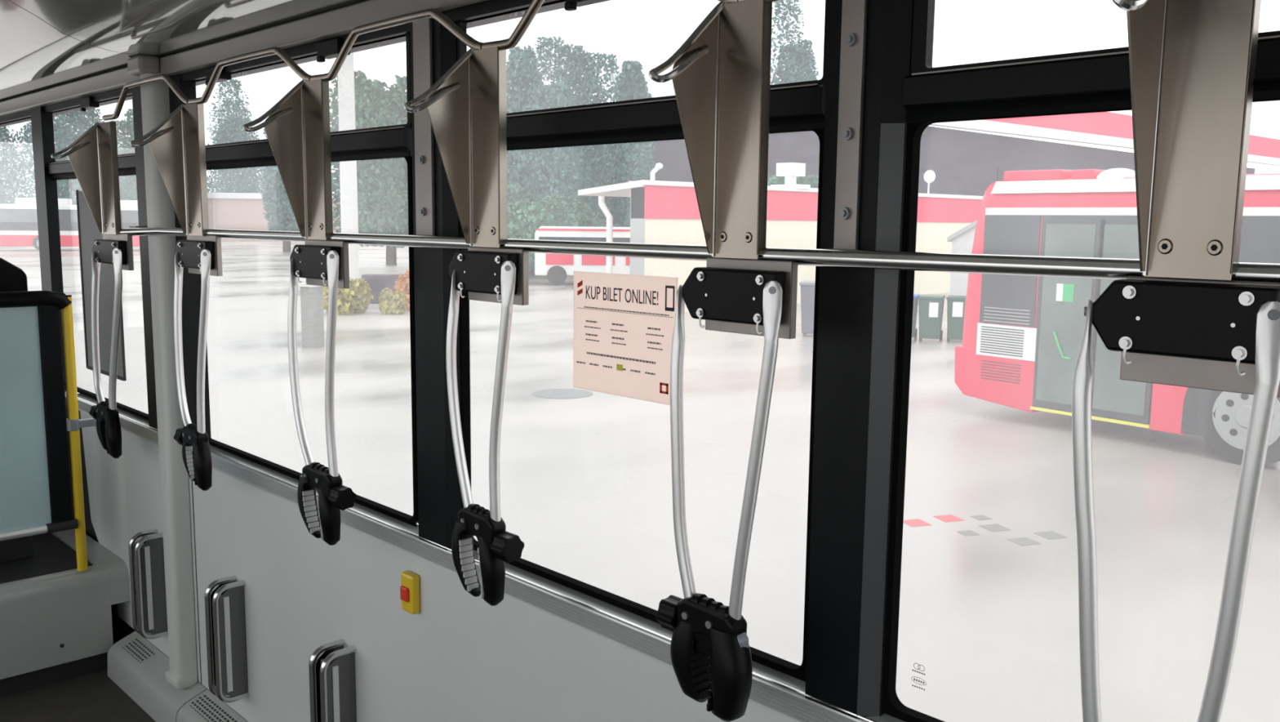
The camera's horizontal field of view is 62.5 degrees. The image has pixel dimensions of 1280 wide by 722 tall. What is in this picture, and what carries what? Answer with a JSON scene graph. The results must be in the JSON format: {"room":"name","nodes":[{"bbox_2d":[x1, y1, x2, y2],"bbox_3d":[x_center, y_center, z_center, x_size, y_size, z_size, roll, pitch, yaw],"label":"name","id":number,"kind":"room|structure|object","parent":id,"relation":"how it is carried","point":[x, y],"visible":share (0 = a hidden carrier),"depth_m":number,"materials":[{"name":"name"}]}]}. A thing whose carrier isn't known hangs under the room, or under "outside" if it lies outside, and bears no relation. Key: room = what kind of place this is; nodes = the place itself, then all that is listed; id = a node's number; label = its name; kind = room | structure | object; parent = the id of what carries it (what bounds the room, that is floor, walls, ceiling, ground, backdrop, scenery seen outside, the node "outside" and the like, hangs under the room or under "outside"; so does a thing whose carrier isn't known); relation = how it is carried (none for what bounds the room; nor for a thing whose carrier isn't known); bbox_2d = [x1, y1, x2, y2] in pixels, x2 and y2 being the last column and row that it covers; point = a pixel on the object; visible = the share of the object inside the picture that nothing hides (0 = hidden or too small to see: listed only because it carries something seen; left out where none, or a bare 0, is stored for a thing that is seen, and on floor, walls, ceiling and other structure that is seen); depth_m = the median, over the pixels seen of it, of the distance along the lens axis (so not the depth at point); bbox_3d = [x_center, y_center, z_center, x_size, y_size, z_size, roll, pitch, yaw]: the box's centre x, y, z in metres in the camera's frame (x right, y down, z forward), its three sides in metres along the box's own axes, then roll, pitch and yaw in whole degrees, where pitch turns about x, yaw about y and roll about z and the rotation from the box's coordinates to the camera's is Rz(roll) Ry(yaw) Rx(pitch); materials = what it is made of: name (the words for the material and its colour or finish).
{"room":"vehicle interior","nodes":[
{"label":"vehicle interior","id":0,"kind":"room"},
{"bbox_2d":[30,107,47,290],"bbox_3d":[-2.351,-0.439,4.201,0.036,1.114,0.145,-7,11,-43],"label":"pillar","id":1,"kind":"structure","parent":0,"point":[33,111],"depth_m":4.18,"materials":[{"name":"black metal"}]},
{"bbox_2d":[0,290,78,541],"bbox_3d":[-2.257,0.204,3.345,0.874,0.828,0.053,-7,11,-43],"label":"partition panel","id":2,"kind":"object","parent":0,"point":[35,485],"depth_m":3.54,"materials":[{"name":"blue glass"}]},
{"bbox_2d":[35,106,66,391],"bbox_3d":[-2.312,-0.433,4.157,0.042,1.114,0.055,-7,11,-43],"label":"pillar","id":3,"kind":"structure","parent":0,"point":[44,120],"depth_m":4.12,"materials":[{"name":"black metal"}]},
{"bbox_2d":[0,639,155,721],"bbox_3d":[-1.736,1.386,2.018,2.600,0.080,9.400,-7,11,-43],"label":"floor","id":4,"kind":"structure","parent":0,"point":[95,696],"depth_m":3.52,"materials":[{"name":"plastic"}]},
{"bbox_2d":[0,528,129,697],"bbox_3d":[-2.431,0.921,3.692,1.019,0.384,0.652,-7,11,-43],"label":"box","id":5,"kind":"object","parent":4,"relation":"on","point":[55,617],"visible":0.92,"depth_m":3.67,"materials":[{"name":"grey plastic"}]},
{"bbox_2d":[0,257,33,562],"bbox_3d":[-2.323,0.167,3.665,0.385,1.116,0.084,-7,11,-43],"label":"housing","id":6,"kind":"object","parent":5,"relation":"on","point":[12,277],"visible":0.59,"depth_m":3.71,"materials":[{"name":"black plastic"}]},
{"bbox_2d":[61,294,96,571],"bbox_3d":[-1.930,0.252,3.669,0.216,0.966,0.046,-7,11,-43],"label":"pole","id":7,"kind":"object","parent":5,"relation":"on","point":[73,424],"visible":0.86,"depth_m":3.64,"materials":[{"name":"yellow metal"}]},
{"bbox_2d":[107,631,206,721],"bbox_3d":[-1.628,1.075,3.536,0.102,0.138,0.638,-7,11,-43],"label":"heater cover","id":8,"kind":"object","parent":4,"relation":"on","point":[135,664],"visible":0.88,"depth_m":3.53,"materials":[{"name":"grey"}]},
{"bbox_2d":[122,637,155,662],"bbox_3d":[-1.737,1.002,3.657,0.052,0.020,0.180,-7,11,-43],"label":"grille","id":9,"kind":"object","parent":8,"relation":"attached to","point":[135,649],"depth_m":3.65,"materials":[{"name":"grey plastic"}]},
{"bbox_2d":[127,54,197,688],"bbox_3d":[-1.470,0.069,3.256,0.088,1.950,0.126,-7,11,-43],"label":"post","id":10,"kind":"object","parent":8,"relation":"on","point":[155,102],"visible":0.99,"depth_m":3.24,"materials":[{"name":"grey metal"}]},
{"bbox_2d":[176,688,247,721],"bbox_3d":[0.474,1.387,1.371,0.102,0.138,5.415,-7,11,-43],"label":"heater cover","id":11,"kind":"object","parent":4,"relation":"on","point":[206,706],"visible":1,"depth_m":3.23,"materials":[{"name":"grey"}]},
{"bbox_2d":[188,693,239,721],"bbox_3d":[0.487,1.333,1.366,0.052,0.020,5.400,-7,11,-43],"label":"grille","id":12,"kind":"object","parent":11,"relation":"attached to","point":[205,707],"depth_m":3.22,"materials":[{"name":"grey plastic"}]},
{"bbox_2d":[131,73,211,438],"bbox_3d":[-1.461,-0.306,3.284,0.036,1.114,0.425,-7,11,-43],"label":"pillar","id":13,"kind":"structure","parent":0,"point":[191,287],"depth_m":3.22,"materials":[{"name":"black metal"}]},
{"bbox_2d":[0,0,368,102],"bbox_3d":[-2.557,-0.964,2.563,2.480,0.255,7.000,-7,11,-43],"label":"ceiling","id":14,"kind":"structure","parent":0,"point":[155,28],"depth_m":2.83,"materials":[{"name":"grey plastic"}]},
{"bbox_2d":[0,1,565,127],"bbox_3d":[-1.722,-0.858,1.708,2.670,0.410,9.400,-7,11,-43],"label":"roof","id":15,"kind":"structure","parent":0,"point":[561,5],"depth_m":2.51,"materials":[{"name":"black plastic"}]},
{"bbox_2d":[0,0,488,116],"bbox_3d":[-0.841,-0.791,2.572,0.082,0.058,9.400,-7,11,-43],"label":"trim","id":16,"kind":"structure","parent":15,"relation":"attached to","point":[338,22],"depth_m":2.64,"materials":[{"name":"grey plastic"}]},
{"bbox_2d":[409,10,461,550],"bbox_3d":[-0.420,-0.152,2.212,0.036,1.114,0.140,-7,11,-43],"label":"pillar","id":17,"kind":"structure","parent":0,"point":[439,492],"depth_m":2.22,"materials":[{"name":"black metal"}]},
{"bbox_2d":[412,17,435,235],"bbox_3d":[-0.464,-0.476,2.146,0.066,0.446,0.062,-7,11,-43],"label":"strip","id":18,"kind":"object","parent":17,"relation":"attached to","point":[422,29],"visible":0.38,"depth_m":2.16,"materials":[{"name":"metal"}]},
{"bbox_2d":[80,410,794,721],"bbox_3d":[0.137,0.880,1.773,0.050,0.750,6.560,-7,11,-43],"label":"wall","id":19,"kind":"structure","parent":0,"point":[463,657],"depth_m":2.53,"materials":[{"name":"grey plastic"}]},
{"bbox_2d":[47,94,148,420],"bbox_3d":[-1.950,-0.384,3.786,0.049,1.088,1.055,-7,11,-43],"label":"window","id":20,"kind":"structure","parent":19,"relation":"in","point":[59,170],"depth_m":3.70,"materials":[{"name":"black rubber"}]},
{"bbox_2d":[75,189,126,380],"bbox_3d":[-1.959,-0.283,3.831,0.006,0.672,0.424,-7,11,-43],"label":"panel","id":21,"kind":"object","parent":20,"relation":"attached to","point":[88,231],"visible":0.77,"depth_m":3.87,"materials":[{"name":"grey plastic"}]},
{"bbox_2d":[128,528,168,639],"bbox_3d":[-1.636,0.745,3.511,0.092,0.356,0.073,-7,11,-43],"label":"guide","id":22,"kind":"object","parent":19,"relation":"attached to","point":[146,556],"visible":0.98,"depth_m":3.49,"materials":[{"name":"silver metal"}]},
{"bbox_2d":[65,391,248,721],"bbox_3d":[-0.825,1.048,2.853,0.080,1.390,9.400,-7,11,-43],"label":"trim","id":23,"kind":"structure","parent":19,"relation":"attached to","point":[121,628],"depth_m":4.13,"materials":[{"name":"black plastic"}]},
{"bbox_2d":[191,480,201,684],"bbox_3d":[-1.393,0.665,3.314,0.002,0.734,0.004,-7,11,-43],"label":"trim","id":24,"kind":"structure","parent":19,"relation":"attached to","point":[192,480],"depth_m":3.32,"materials":[{"name":"black plastic"}]},
{"bbox_2d":[204,574,249,702],"bbox_3d":[-1.200,0.810,3.062,0.092,0.356,0.073,-7,11,-43],"label":"guide","id":25,"kind":"object","parent":19,"relation":"attached to","point":[224,608],"visible":1,"depth_m":3.04,"materials":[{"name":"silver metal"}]},
{"bbox_2d":[191,33,418,526],"bbox_3d":[-0.914,-0.230,2.719,0.049,1.088,1.226,-7,11,-43],"label":"window","id":26,"kind":"structure","parent":19,"relation":"in","point":[394,140],"depth_m":2.40,"materials":[{"name":"black rubber"}]},
{"bbox_2d":[308,638,356,721],"bbox_3d":[-0.756,0.876,2.605,0.092,0.356,0.073,-7,11,-43],"label":"guide","id":27,"kind":"object","parent":19,"relation":"attached to","point":[332,677],"visible":1,"depth_m":2.58,"materials":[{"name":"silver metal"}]},
{"bbox_2d":[400,570,420,613],"bbox_3d":[-0.516,0.517,2.355,0.030,0.090,0.052,-7,11,-43],"label":"button","id":28,"kind":"object","parent":19,"relation":"attached to","point":[410,581],"visible":1,"depth_m":2.34,"materials":[{"name":"yellow paint"}]},
{"bbox_2d":[77,392,905,721],"bbox_3d":[0.118,0.493,1.741,0.057,0.060,6.620,-7,11,-43],"label":"trim","id":29,"kind":"structure","parent":19,"relation":"attached to","point":[790,704],"depth_m":2.00,"materials":[{"name":"silver metal"}]},
{"bbox_2d":[457,0,828,681],"bbox_3d":[-0.058,-0.103,1.837,0.049,1.088,0.927,-7,11,-43],"label":"window","id":30,"kind":"structure","parent":19,"relation":"in","point":[799,106],"depth_m":1.77,"materials":[{"name":"black rubber"}]},
{"bbox_2d":[573,271,677,404],"bbox_3d":[-0.031,-0.044,1.840,0.003,0.214,0.262,-7,11,-43],"label":"notice","id":31,"kind":"object","parent":30,"relation":"attached to","point":[624,324],"visible":1,"depth_m":1.83,"materials":[{"name":"pink"}]},
{"bbox_2d":[576,306,673,374],"bbox_3d":[-0.030,-0.036,1.839,0.001,0.105,0.245,-7,11,-43],"label":"print","id":32,"kind":"object","parent":31,"relation":"attached to","point":[611,340],"depth_m":1.84,"materials":[{"name":"grey"}]},
{"bbox_2d":[457,0,828,150],"bbox_3d":[-0.048,-0.505,1.788,0.035,0.266,0.927,-7,11,-43],"label":"vent","id":33,"kind":"object","parent":30,"relation":"attached to","point":[799,106],"depth_m":1.75,"materials":[{"name":"clear glass"}]},
{"bbox_2d":[856,123,905,718],"bbox_3d":[0.330,0.098,1.446,0.033,0.830,0.004,2,8,13],"label":"trim","id":34,"kind":"structure","parent":19,"relation":"attached to","point":[891,135],"depth_m":1.44,"materials":[{"name":"grey"}]},
{"bbox_2d":[881,0,1279,721],"bbox_3d":[0.862,0.031,0.889,0.049,1.094,1.508,-7,11,-43],"label":"window","id":35,"kind":"structure","parent":19,"relation":"in","point":[1095,81],"depth_m":1.33,"materials":[{"name":"clear glass"}]},
{"bbox_2d":[911,662,926,689],"bbox_3d":[0.387,0.437,1.463,0.001,0.035,0.024,-7,11,-43],"label":"etched mark","id":36,"kind":"object","parent":35,"relation":"attached to","point":[914,663],"visible":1,"depth_m":1.46,"materials":[{"name":"grey"}]},
{"bbox_2d":[902,0,1279,123],"bbox_3d":[0.872,-0.374,0.840,0.035,0.278,1.508,-7,11,-43],"label":"vent","id":37,"kind":"object","parent":35,"relation":"attached to","point":[1095,81],"depth_m":1.26,"materials":[{"name":"clear glass"}]},
{"bbox_2d":[0,240,1279,721],"bbox_3d":[50.711,-21.719,186.213,329.500,0.300,440.000,-7,11,-43],"label":"ground","id":38,"kind":"structure","parent":0,"point":[991,620],"depth_m":9.70,"materials":[{"name":"concrete"}]},
{"bbox_2d":[0,125,33,204],"bbox_3d":[-59.397,-16.307,94.463,8.725,10.900,12.022,-7,11,-43],"label":"leafy tree","id":39,"kind":"object","parent":38,"relation":"on","point":[2,162],"visible":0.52,"depth_m":93.39,"materials":[{"name":"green plant"}]},
{"bbox_2d":[0,108,134,204],"bbox_3d":[-43.700,-14.546,80.535,8.516,11.445,10.162,-7,11,-43],"label":"leafy tree","id":40,"kind":"object","parent":38,"relation":"on","point":[62,136],"visible":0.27,"depth_m":79.51,"materials":[{"name":"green plant"}]},
{"bbox_2d":[0,197,139,250],"bbox_3d":[-35.832,-8.982,69.666,11.000,3.350,2.575,-2,8,-20],"label":"city bus","id":41,"kind":"object","parent":38,"relation":"on","point":[19,220],"visible":0.39,"depth_m":67.38,"materials":[{"name":"white paint"}]},
{"bbox_2d":[110,108,137,199],"bbox_3d":[-45.397,-16.955,96.510,8.191,11.955,7.101,-7,11,-43],"label":"leafy tree","id":42,"kind":"object","parent":38,"relation":"on","point":[128,125],"visible":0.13,"depth_m":94.66,"materials":[{"name":"green plant"}]},
{"bbox_2d":[205,78,263,193],"bbox_3d":[-45.544,-22.679,118.688,7.349,17.425,8.668,-7,11,-43],"label":"leafy tree","id":43,"kind":"object","parent":38,"relation":"on","point":[231,131],"visible":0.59,"depth_m":116.49,"materials":[{"name":"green plant"}]},
{"bbox_2d":[257,114,299,251],"bbox_3d":[-23.567,-12.455,70.955,4.271,10.287,3.729,7,10,39],"label":"leafy tree","id":44,"kind":"object","parent":38,"relation":"on","point":[278,209],"visible":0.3,"depth_m":70.55,"materials":[{"name":"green plant"}]},
{"bbox_2d":[207,192,403,240],"bbox_3d":[-26.635,-14.498,107.238,40.400,4.550,8.450,0,8,-6],"label":"block","id":45,"kind":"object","parent":38,"relation":"on","point":[226,211],"visible":0.12,"depth_m":101.95,"materials":[{"name":"beige concrete"}]},
{"bbox_2d":[297,282,324,348],"bbox_3d":[-6.021,-0.841,19.395,0.340,1.180,0.340,4,8,23],"label":"gate pier","id":46,"kind":"object","parent":38,"relation":"on","point":[311,295],"visible":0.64,"depth_m":19.29,"materials":[{"name":"grey concrete"}]},
{"bbox_2d":[322,277,373,315],"bbox_3d":[-7.338,-1.608,26.308,1.287,0.984,1.460,6,9,32],"label":"bush","id":47,"kind":"object","parent":38,"relation":"on","point":[348,300],"visible":0.76,"depth_m":26.12,"materials":[{"name":"yellow plant"}]},
{"bbox_2d":[337,52,359,279],"bbox_3d":[-9.063,-6.200,32.762,0.540,8.200,0.540,-7,11,-43],"label":"pole","id":48,"kind":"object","parent":38,"relation":"on","point":[346,97],"depth_m":32.61,"materials":[{"name":"white metal"}]},
{"bbox_2d":[328,70,408,264],"bbox_3d":[-12.627,-9.554,52.613,6.653,9.635,4.467,-2,8,-22],"label":"leafy tree","id":49,"kind":"object","parent":38,"relation":"on","point":[383,182],"visible":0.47,"depth_m":51.53,"materials":[{"name":"green plant"}]},
{"bbox_2d":[361,274,404,303],"bbox_3d":[-7.199,-2.020,29.571,1.100,0.800,0.500,0,8,-5],"label":"concrete block","id":50,"kind":"object","parent":38,"relation":"on","point":[377,282],"visible":0.36,"depth_m":29.31,"materials":[{"name":"grey concrete"}]},
{"bbox_2d":[377,287,407,314],"bbox_3d":[-6.162,-1.464,26.287,0.756,0.714,0.609,1,8,1],"label":"bush","id":51,"kind":"object","parent":38,"relation":"on","point":[390,303],"visible":0.99,"depth_m":26.17,"materials":[{"name":"yellow plant"}]},
{"bbox_2d":[392,268,409,310],"bbox_3d":[-5.781,-1.886,27.708,1.469,1.194,1.790,-2,8,-22],"label":"bush","id":52,"kind":"object","parent":38,"relation":"on","point":[402,285],"visible":0.13,"depth_m":27.18,"materials":[{"name":"orange plant"}]},
{"bbox_2d":[506,44,592,219],"bbox_3d":[-5.823,-11.219,57.454,6.265,11.803,6.063,4,8,25],"label":"leafy tree","id":53,"kind":"object","parent":38,"relation":"on","point":[532,168],"visible":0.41,"depth_m":56.81,"materials":[{"name":"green plant"}]},
{"bbox_2d":[506,182,606,275],"bbox_3d":[-4.912,-5.617,44.847,7.217,4.085,8.289,-7,11,-43],"label":"leafy tree","id":54,"kind":"object","parent":38,"relation":"on","point":[526,213],"visible":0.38,"depth_m":42.44,"materials":[{"name":"green plant"}]},
{"bbox_2d":[532,388,592,398],"bbox_3d":[-1.070,0.450,14.580,0.840,0.006,0.840,-7,11,-43],"label":"manhole cover","id":55,"kind":"object","parent":38,"relation":"on","point":[549,393],"visible":1,"depth_m":14.55,"materials":[{"name":"silver metal"}]},
{"bbox_2d":[523,35,620,226],"bbox_3d":[-4.797,-15.106,74.569,7.664,15.000,8.018,-4,9,-31],"label":"leafy tree","id":56,"kind":"object","parent":38,"relation":"on","point":[577,62],"visible":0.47,"depth_m":73.39,"materials":[{"name":"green plant"}]},
{"bbox_2d":[534,226,630,285],"bbox_3d":[-1.163,-3.914,39.279,5.397,2.120,1.930,0,8,-3],"label":"city bus","id":57,"kind":"object","parent":38,"relation":"on","point":[557,267],"visible":0.41,"depth_m":38.27,"materials":[{"name":"white paint"}]},
{"bbox_2d":[605,59,657,226],"bbox_3d":[-0.403,-11.613,61.771,3.204,11.564,3.431,-2,8,-19],"label":"leafy tree","id":58,"kind":"object","parent":38,"relation":"on","point":[630,162],"visible":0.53,"depth_m":60.89,"materials":[{"name":"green plant"}]},
{"bbox_2d":[577,179,983,311],"bbox_3d":[5.409,-3.664,33.202,17.170,3.380,2.550,-7,11,-43],"label":"building","id":59,"kind":"structure","parent":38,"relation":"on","point":[664,212],"depth_m":29.80,"materials":[{"name":"paint"}]},
{"bbox_2d":[650,162,662,180],"bbox_3d":[0.414,-4.752,26.639,0.200,0.480,0.390,-7,11,-43],"label":"pipe","id":60,"kind":"object","parent":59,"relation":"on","point":[659,166],"visible":0.95,"depth_m":26.61,"materials":[{"name":"white metal"}]},
{"bbox_2d":[770,162,810,188],"bbox_3d":[4.399,-5.395,30.815,0.600,0.740,1.000,-7,11,-43],"label":"rooftop unit","id":61,"kind":"object","parent":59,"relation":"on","point":[790,171],"visible":0.81,"depth_m":30.62,"materials":[{"name":"white metal"}]},
{"bbox_2d":[924,169,935,193],"bbox_3d":[9.803,-6.044,35.757,0.240,0.840,0.440,-7,11,-43],"label":"tv aerial","id":62,"kind":"object","parent":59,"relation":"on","point":[929,175],"visible":0.98,"depth_m":35.65,"materials":[{"name":"white metal"}]},
{"bbox_2d":[767,173,818,188],"bbox_3d":[7.581,-6.963,53.272,5.694,4.797,6.968,2,8,7],"label":"leafy tree","id":63,"kind":"object","parent":38,"relation":"on","point":[811,180],"visible":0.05,"depth_m":50.84,"materials":[{"name":"green plant"}]},
{"bbox_2d":[770,0,820,84],"bbox_3d":[12.289,-18.731,83.506,6.555,20.202,5.817,-7,11,-43],"label":"leafy tree","id":64,"kind":"object","parent":38,"relation":"on","point":[799,64],"visible":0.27,"depth_m":81.72,"materials":[{"name":"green plant"}]},
{"bbox_2d":[799,280,815,333],"bbox_3d":[3.733,-1.108,22.326,0.650,1.147,0.720,3,8,17],"label":"bin","id":65,"kind":"object","parent":38,"relation":"on","point":[807,286],"visible":0.48,"depth_m":22.07,"materials":[{"name":"grey plastic"}]},
{"bbox_2d":[911,293,919,337],"bbox_3d":[5.527,-0.926,21.989,0.500,0.918,0.600,3,8,20],"label":"bin","id":66,"kind":"object","parent":38,"relation":"on","point":[914,331],"visible":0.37,"depth_m":21.75,"materials":[{"name":"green plastic"}]},
{"bbox_2d":[903,518,931,526],"bbox_3d":[2.217,1.302,8.491,0.177,0.003,0.177,-2,8,-19],"label":"ground marking","id":67,"kind":"structure","parent":38,"relation":"on","point":[913,522],"depth_m":8.48,"materials":[{"name":"red paint"}]},
{"bbox_2d":[582,111,1279,226],"bbox_3d":[32.886,-16.097,98.365,77.000,11.400,29.850,-7,11,-43],"label":"depot hall","id":68,"kind":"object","parent":38,"relation":"on","point":[962,162],"visible":0.06,"depth_m":76.02,"materials":[{"name":"red"}]},
{"bbox_2d":[917,294,945,339],"bbox_3d":[5.989,-0.886,21.728,0.500,0.918,0.600,3,8,20],"label":"bin","id":69,"kind":"object","parent":38,"relation":"on","point":[931,307],"visible":1,"depth_m":21.50,"materials":[{"name":"green plastic"}]},
{"bbox_2d":[933,514,963,521],"bbox_3d":[2.523,1.286,8.633,0.177,0.003,0.177,-2,8,-19],"label":"ground marking","id":70,"kind":"structure","parent":38,"relation":"on","point":[947,517],"depth_m":8.63,"materials":[{"name":"red paint"}]},
{"bbox_2d":[946,294,965,339],"bbox_3d":[6.538,-0.866,21.620,0.500,0.918,0.600,3,8,20],"label":"bin","id":71,"kind":"object","parent":38,"relation":"on","point":[955,304],"visible":0.58,"depth_m":21.40,"materials":[{"name":"green plastic"}]},
{"bbox_2d":[946,220,977,295],"bbox_3d":[7.887,-2.167,23.063,1.780,3.150,1.760,6,10,37],"label":"shed","id":72,"kind":"object","parent":38,"relation":"on","point":[962,240],"visible":0.18,"depth_m":22.78,"materials":[{"name":"concrete"}]},
{"bbox_2d":[957,529,979,535],"bbox_3d":[2.558,1.341,8.226,0.124,0.003,0.124,-2,8,-19],"label":"ground marking","id":73,"kind":"structure","parent":38,"relation":"on","point":[967,532],"depth_m":8.22,"materials":[{"name":"grey paint"}]},
{"bbox_2d":[970,514,991,519],"bbox_3d":[2.800,1.285,8.663,0.124,0.003,0.124,-2,8,-19],"label":"ground marking","id":74,"kind":"structure","parent":38,"relation":"on","point":[982,517],"depth_m":8.66,"materials":[{"name":"grey paint"}]},
{"bbox_2d":[978,523,1010,531],"bbox_3d":[2.815,1.324,8.375,0.177,0.003,0.177,-2,8,-19],"label":"ground marking","id":75,"kind":"structure","parent":38,"relation":"on","point":[992,527],"depth_m":8.37,"materials":[{"name":"grey paint"}]},
{"bbox_2d":[1007,537,1041,546],"bbox_3d":[2.921,1.372,8.023,0.177,0.003,0.177,-2,8,-19],"label":"ground marking","id":76,"kind":"structure","parent":38,"relation":"on","point":[1023,541],"depth_m":8.01,"materials":[{"name":"grey paint"}]},
{"bbox_2d":[1033,530,1066,539],"bbox_3d":[3.187,1.352,8.193,0.177,0.003,0.177,-2,8,-19],"label":"ground marking","id":77,"kind":"structure","parent":38,"relation":"on","point":[1049,535],"depth_m":8.19,"materials":[{"name":"grey paint"}]},
{"bbox_2d":[954,167,1279,465],"bbox_3d":[8.642,-0.285,9.290,2.600,3.080,12.020,-5,10,-38],"label":"city bus","id":78,"kind":"object","parent":38,"relation":"on","point":[1022,335],"visible":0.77,"depth_m":12.08,"materials":[{"name":"red paint"}]},
{"bbox_2d":[804,0,913,718],"bbox_3d":[0.306,-0.044,1.465,0.036,1.114,0.120,-7,11,-43],"label":"pillar","id":79,"kind":"structure","parent":0,"point":[846,295],"depth_m":1.47,"materials":[{"name":"black metal"}]},
{"bbox_2d":[831,0,867,249],"bbox_3d":[0.263,-0.368,1.396,0.066,0.446,0.036,-7,11,-43],"label":"strip","id":80,"kind":"object","parent":79,"relation":"attached to","point":[854,12],"visible":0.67,"depth_m":1.42,"materials":[{"name":"metal"}]},
{"bbox_3d":[1.552,0.599,-1.525,2.600,2.490,0.050,-7,11,-43],"label":"wall","id":81,"kind":"structure","parent":0,"visible":0},
{"bbox_2d":[0,0,565,124],"bbox_3d":[-0.837,-0.777,2.578,0.030,0.072,9.400,-7,11,-43],"label":"trim","id":82,"kind":"structure","parent":81,"relation":"attached to","point":[468,13],"depth_m":2.49,"materials":[{"name":"black"}]},
{"bbox_2d":[116,226,1279,284],"bbox_3d":[0.328,-0.119,1.296,0.023,0.040,5.820,-7,11,-43],"label":"handrail","id":83,"kind":"object","parent":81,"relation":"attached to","point":[1114,268],"visible":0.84,"depth_m":1.36,"materials":[{"name":"silver metal"}]},
{"bbox_2d":[88,233,133,457],"bbox_3d":[-1.690,-0.050,3.374,0.071,0.726,0.292,-7,11,-43],"label":"holder","id":84,"kind":"object","parent":83,"relation":"hanging from","point":[116,251],"visible":0.99,"depth_m":3.37,"materials":[{"name":"metal"}]},
{"bbox_2d":[51,121,121,235],"bbox_3d":[-1.723,-0.569,3.275,0.160,0.352,0.126,-7,11,-43],"label":"bracket","id":85,"kind":"object","parent":84,"relation":"attached to","point":[93,156],"visible":0.98,"depth_m":3.32,"materials":[{"name":"silver metal"}]},
{"bbox_2d":[102,74,189,120],"bbox_3d":[-1.437,-0.764,3.053,0.017,0.098,0.683,-7,11,-43],"label":"bar","id":86,"kind":"object","parent":84,"relation":"attached to","point":[166,77],"visible":0.98,"depth_m":3.04,"materials":[{"name":"silver metal"}]},
{"bbox_2d":[173,235,222,490],"bbox_3d":[-1.204,0.005,2.871,0.071,0.692,0.251,-7,11,-43],"label":"holder","id":87,"kind":"object","parent":83,"relation":"hanging from","point":[202,255],"visible":0.98,"depth_m":2.86,"materials":[{"name":"metal"}]},
{"bbox_2d":[129,102,208,235],"bbox_3d":[-1.244,-0.506,2.780,0.160,0.352,0.107,-7,11,-43],"label":"bracket","id":88,"kind":"object","parent":87,"relation":"attached to","point":[177,144],"visible":1,"depth_m":2.82,"materials":[{"name":"silver metal"}]},
{"bbox_2d":[187,46,311,104],"bbox_3d":[-0.957,-0.693,2.558,0.017,0.098,0.685,-7,11,-43],"label":"bar","id":89,"kind":"object","parent":87,"relation":"attached to","point":[282,55],"visible":0.96,"depth_m":2.54,"materials":[{"name":"silver metal"}]},
{"bbox_2d":[287,240,356,545],"bbox_3d":[-0.722,0.071,2.364,0.253,0.677,0.075,8,10,42],"label":"holder","id":90,"kind":"object","parent":83,"relation":"hanging from","point":[322,263],"visible":1,"depth_m":2.34,"materials":[{"name":"metal"}]},
{"bbox_2d":[243,78,333,239],"bbox_3d":[-0.766,-0.439,2.288,0.160,0.352,0.095,-7,11,-43],"label":"bracket","id":91,"kind":"object","parent":90,"relation":"attached to","point":[297,129],"visible":0.96,"depth_m":2.33,"materials":[{"name":"silver metal"}]},
{"bbox_2d":[310,8,484,81],"bbox_3d":[-0.494,-0.624,2.082,0.017,0.098,0.639,-7,11,-43],"label":"bar","id":92,"kind":"object","parent":90,"relation":"attached to","point":[471,42],"visible":0.95,"depth_m":2.05,"materials":[{"name":"silver metal"}]},
{"bbox_2d":[445,247,528,605],"bbox_3d":[-0.290,0.121,1.916,0.205,0.647,0.074,7,10,42],"label":"holder","id":93,"kind":"object","parent":83,"relation":"hanging from","point":[498,275],"visible":1,"depth_m":1.90,"materials":[{"name":"metal"}]},
{"bbox_2d":[404,45,506,248],"bbox_3d":[-0.322,-0.373,1.830,0.160,0.352,0.089,-7,11,-43],"label":"bracket","id":94,"kind":"object","parent":93,"relation":"attached to","point":[467,106],"visible":0.99,"depth_m":1.87,"materials":[{"name":"silver metal"}]},
{"bbox_2d":[481,0,738,49],"bbox_3d":[-0.066,-0.561,1.641,0.017,0.098,0.593,-7,11,-43],"label":"bar","id":95,"kind":"object","parent":93,"relation":"attached to","point":[533,8],"visible":0.97,"depth_m":1.77,"materials":[{"name":"silver metal"}]},
{"bbox_2d":[655,257,797,721],"bbox_3d":[0.115,0.186,1.504,0.080,0.658,0.199,-7,11,-43],"label":"holder","id":96,"kind":"object","parent":83,"relation":"hanging from","point":[710,653],"visible":1,"depth_m":1.49,"materials":[{"name":"metal"}]},
{"bbox_2d":[648,0,772,259],"bbox_3d":[0.089,-0.312,1.407,0.160,0.352,0.084,-7,11,-43],"label":"bracket","id":97,"kind":"object","parent":96,"relation":"attached to","point":[720,75],"visible":1,"depth_m":1.45,"materials":[{"name":"silver metal"}]},
{"bbox_2d":[1071,276,1279,721],"bbox_3d":[0.529,0.247,1.084,0.071,0.659,0.193,-7,11,-43],"label":"holder","id":98,"kind":"object","parent":83,"relation":"hanging from","point":[1220,335],"visible":1,"depth_m":1.04,"materials":[{"name":"metal"}]},
{"bbox_2d":[1112,0,1261,280],"bbox_3d":[0.500,-0.261,0.983,0.160,0.373,0.084,-7,11,-43],"label":"bracket","id":99,"kind":"object","parent":98,"relation":"attached to","point":[1192,63],"visible":1,"depth_m":1.03,"materials":[{"name":"silver metal"}]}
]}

